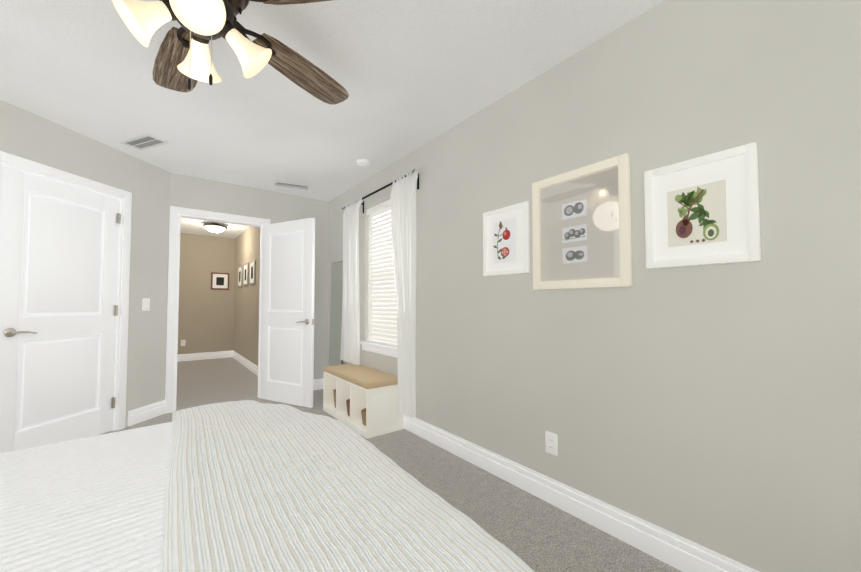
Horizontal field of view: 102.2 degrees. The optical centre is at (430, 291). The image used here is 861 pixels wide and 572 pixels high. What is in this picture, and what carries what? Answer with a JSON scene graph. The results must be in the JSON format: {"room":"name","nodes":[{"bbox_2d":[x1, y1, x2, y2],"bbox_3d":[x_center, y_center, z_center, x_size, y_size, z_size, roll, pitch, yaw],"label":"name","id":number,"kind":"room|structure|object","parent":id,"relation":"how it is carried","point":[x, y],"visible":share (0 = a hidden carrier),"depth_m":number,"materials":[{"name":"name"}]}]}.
{"room":"bedroom","nodes":[
{"label":"bedroom","id":0,"kind":"room"},
{"bbox_2d":[0,99,169,429],"bbox_3d":[-2.845,-0.025,2.816,0.120,2.465,1.499,0,-2,7],"label":"wall","id":1,"kind":"structure","parent":0,"point":[25,134],"depth_m":3.22,"materials":[{"name":"paint"}]},
{"bbox_2d":[0,166,120,452],"bbox_3d":[-2.821,0.180,2.676,0.577,2.021,0.570,1,-2,-38],"label":"closet door","id":2,"kind":"structure","parent":1,"relation":"in","point":[59,250],"depth_m":2.61,"materials":[{"name":"white wood"}]},
{"bbox_2d":[0,151,131,430],"bbox_3d":[-2.853,0.143,2.678,0.138,2.120,0.941,0,-2,7],"label":"door frame","id":3,"kind":"structure","parent":1,"relation":"attached to","point":[125,198],"depth_m":3.06,"materials":[{"name":"white wood"}]},
{"bbox_2d":[142,298,149,310],"bbox_3d":[-2.716,0.124,3.317,0.010,0.118,0.075,0,-2,7],"label":"light switch","id":4,"kind":"object","parent":1,"relation":"attached to","point":[145,304],"visible":1,"depth_m":3.31,"materials":[{"name":"white plastic"}]},
{"bbox_2d":[128,400,164,425],"bbox_3d":[-2.778,1.139,2.769,0.016,0.135,1.499,0,-2,7],"label":"baseboard","id":5,"kind":"structure","parent":1,"relation":"attached to","point":[144,413],"depth_m":3.30,"materials":[{"name":"white wood"}]},
{"bbox_2d":[177,233,234,354],"bbox_3d":[-4.585,0.109,6.906,1.180,2.465,0.120,1,-2,-38],"label":"wall","id":6,"kind":"structure","parent":0,"point":[205,318],"depth_m":6.91,"materials":[{"name":"paint"}]},
{"bbox_2d":[177,350,232,361],"bbox_3d":[-4.544,1.271,6.814,1.180,0.135,0.016,1,-2,-38],"label":"baseboard","id":7,"kind":"structure","parent":6,"relation":"attached to","point":[203,356],"depth_m":6.86,"materials":[{"name":"white wood"}]},
{"bbox_2d":[211,272,228,289],"bbox_3d":[-4.282,-0.211,7.064,0.320,0.345,0.020,1,-2,-38],"label":"picture","id":8,"kind":"object","parent":6,"relation":"attached to","point":[219,281],"visible":1,"depth_m":7.05,"materials":[{"name":"brown"}]},
{"bbox_2d":[233,226,259,365],"bbox_3d":[-2.772,0.077,5.945,0.500,2.465,3.626,1,-2,-38],"label":"wall","id":9,"kind":"structure","parent":0,"point":[246,308],"depth_m":6.13,"materials":[{"name":"paint"}]},
{"bbox_2d":[238,265,242,286],"bbox_3d":[-3.646,-0.287,6.655,0.020,0.400,0.360,1,-2,-38],"label":"picture","id":10,"kind":"object","parent":9,"relation":"attached to","point":[240,276],"visible":1,"depth_m":6.59,"materials":[{"name":"white paper"}]},
{"bbox_2d":[232,351,257,375],"bbox_3d":[-2.975,1.236,5.749,0.016,0.135,3.626,1,-2,-38],"label":"baseboard","id":11,"kind":"structure","parent":9,"relation":"attached to","point":[248,364],"depth_m":6.03,"materials":[{"name":"white wood"}]},
{"bbox_2d":[243,263,248,285],"bbox_3d":[-3.301,-0.302,6.213,0.020,0.400,0.360,1,-2,-38],"label":"picture","id":12,"kind":"object","parent":9,"relation":"attached to","point":[246,275],"visible":0.98,"depth_m":6.14,"materials":[{"name":"white paper"}]},
{"bbox_2d":[250,260,255,284],"bbox_3d":[-2.957,-0.316,5.772,0.020,0.400,0.360,1,-2,-38],"label":"picture","id":13,"kind":"object","parent":9,"relation":"attached to","point":[252,272],"visible":1,"depth_m":5.72,"materials":[{"name":"white paper"}]},
{"bbox_2d":[165,173,328,389],"bbox_3d":[-2.065,0.018,4.120,1.690,2.465,0.124,1,-2,-38],"label":"wall","id":14,"kind":"structure","parent":0,"point":[190,192],"depth_m":4.20,"materials":[{"name":"paint"}]},
{"bbox_2d":[165,206,270,412],"bbox_3d":[-2.347,0.185,3.895,0.965,2.115,0.160,1,-2,-38],"label":"door frame","id":15,"kind":"structure","parent":14,"relation":"attached to","point":[177,214],"depth_m":3.60,"materials":[{"name":"white wood"}]},
{"bbox_2d":[260,218,314,407],"bbox_3d":[-1.605,0.222,3.896,0.385,2.018,0.754,1,-2,-38],"label":"entry door","id":16,"kind":"structure","parent":14,"relation":"in","point":[287,329],"depth_m":3.85,"materials":[{"name":"white wood"}]},
{"bbox_2d":[313,378,322,389],"bbox_3d":[-1.637,1.190,4.326,0.715,0.135,0.016,1,-2,-38],"label":"baseboard","id":17,"kind":"structure","parent":14,"relation":"attached to","point":[317,384],"depth_m":4.47,"materials":[{"name":"white wood"}]},
{"bbox_2d":[0,0,663,237],"bbox_3d":[-2.274,-1.284,2.957,3.800,0.060,9.320,1,-2,-38],"label":"ceiling","id":18,"kind":"structure","parent":0,"point":[409,76],"depth_m":2.10,"materials":[{"name":"paint"}]},
{"bbox_2d":[120,134,168,149],"bbox_3d":[-2.396,-1.247,2.908,0.370,0.074,0.160,-1,-2,22],"label":"ceiling vent","id":19,"kind":"object","parent":18,"relation":"in","point":[145,141],"visible":0.98,"depth_m":2.90,"materials":[{"name":"silver metal"}]},
{"bbox_2d":[203,223,226,232],"bbox_3d":[-3.679,-1.085,5.927,0.350,0.142,0.350,1,-2,-38],"label":"hall ceiling light","id":20,"kind":"object","parent":18,"relation":"attached to","point":[215,227],"visible":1,"depth_m":5.83,"materials":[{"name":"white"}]},
{"bbox_2d":[112,0,348,104],"bbox_3d":[-0.911,-1.013,1.333,1.463,0.586,1.435,1,-2,-38],"label":"ceiling fan","id":21,"kind":"object","parent":18,"relation":"hanging from","point":[183,62],"visible":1,"depth_m":1.41,"materials":[{"name":"brown wood"}]},
{"bbox_2d":[274,181,309,189],"bbox_3d":[-1.587,-1.212,3.978,0.370,0.074,0.160,1,-2,-26],"label":"ceiling vent","id":22,"kind":"object","parent":18,"relation":"in","point":[290,185],"visible":0.98,"depth_m":3.95,"materials":[{"name":"silver metal"}]},
{"bbox_2d":[356,159,369,166],"bbox_3d":[-0.644,-1.221,3.315,0.128,0.040,0.128,1,-2,-38],"label":"smoke detector","id":23,"kind":"object","parent":18,"relation":"attached to","point":[363,162],"visible":1,"depth_m":3.28,"materials":[{"name":"white plastic"}]},
{"bbox_2d":[100,357,681,571],"bbox_3d":[-2.274,1.240,2.875,3.800,0.060,9.320,1,-2,-38],"label":"floor","id":24,"kind":"structure","parent":0,"point":[535,533],"depth_m":2.00,"materials":[{"name":"carpet"}]},
{"bbox_2d":[0,400,534,571],"bbox_3d":[-1.033,0.541,0.439,2.256,1.322,2.152,1,-2,-38],"label":"bed","id":25,"kind":"object","parent":24,"relation":"on","point":[244,486],"visible":1,"depth_m":0.78,"materials":[{"name":"white fabric"}]},
{"bbox_2d":[329,261,342,365],"bbox_3d":[-1.154,0.442,4.256,0.048,1.620,0.400,1,-2,-38],"label":"mirror","id":26,"kind":"object","parent":24,"relation":"on","point":[336,312],"visible":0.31,"depth_m":4.26,"materials":[{"name":"black mirror"}]},
{"bbox_2d":[323,363,403,438],"bbox_3d":[-0.679,0.998,3.345,0.366,0.455,0.978,1,-2,-38],"label":"bench","id":27,"kind":"object","parent":24,"relation":"on","point":[362,400],"visible":0.85,"depth_m":3.10,"materials":[{"name":"white paint"}]},
{"bbox_2d":[327,0,860,571],"bbox_3d":[0.306,-0.034,2.550,0.120,2.465,5.510,1,-2,-38],"label":"wall","id":28,"kind":"structure","parent":0,"point":[715,408],"depth_m":1.48,"materials":[{"name":"paint"}]},
{"bbox_2d":[360,199,396,357],"bbox_3d":[-0.412,-0.147,3.451,0.149,1.530,0.950,1,-2,-38],"label":"window","id":29,"kind":"structure","parent":28,"relation":"in","point":[382,313],"depth_m":3.56,"materials":[{"name":"white plastic"}]},
{"bbox_2d":[340,168,418,417],"bbox_3d":[-0.553,0.013,3.432,0.148,2.049,1.518,1,-2,-38],"label":"curtains","id":30,"kind":"object","parent":28,"relation":"hanging from","point":[403,208],"visible":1,"depth_m":2.97,"materials":[{"name":"white fabric"}]},
{"bbox_2d":[483,201,529,275],"bbox_3d":[0.476,-0.324,2.225,0.022,0.432,0.366,1,-2,-38],"label":"framed picture","id":31,"kind":"object","parent":28,"relation":"attached to","point":[506,240],"visible":1,"depth_m":2.21,"materials":[{"name":"white"}]},
{"bbox_2d":[545,431,557,455],"bbox_3d":[0.676,0.849,1.941,0.008,0.118,0.075,1,-2,-38],"label":"wall outlet","id":32,"kind":"object","parent":28,"relation":"attached to","point":[551,439],"visible":1,"depth_m":1.94,"materials":[{"name":"white plastic"}]},
{"bbox_2d":[404,415,758,571],"bbox_3d":[0.253,1.129,2.470,0.016,0.135,5.270,1,-2,-38],"label":"baseboard","id":33,"kind":"structure","parent":28,"relation":"attached to","point":[680,553],"depth_m":1.74,"materials":[{"name":"white wood"}]},
{"bbox_2d":[532,153,631,289],"bbox_3d":[0.773,-0.332,1.838,0.030,0.630,0.532,1,-2,-38],"label":"picture frame","id":34,"kind":"object","parent":28,"relation":"attached to","point":[581,225],"visible":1,"depth_m":1.80,"materials":[{"name":"beige wood"}]},
{"bbox_2d":[644,142,760,268],"bbox_3d":[1.095,-0.329,1.430,0.022,0.442,0.378,1,-2,-38],"label":"framed picture","id":35,"kind":"object","parent":28,"relation":"attached to","point":[703,210],"visible":1,"depth_m":1.41,"materials":[{"name":"white"}]}
]}

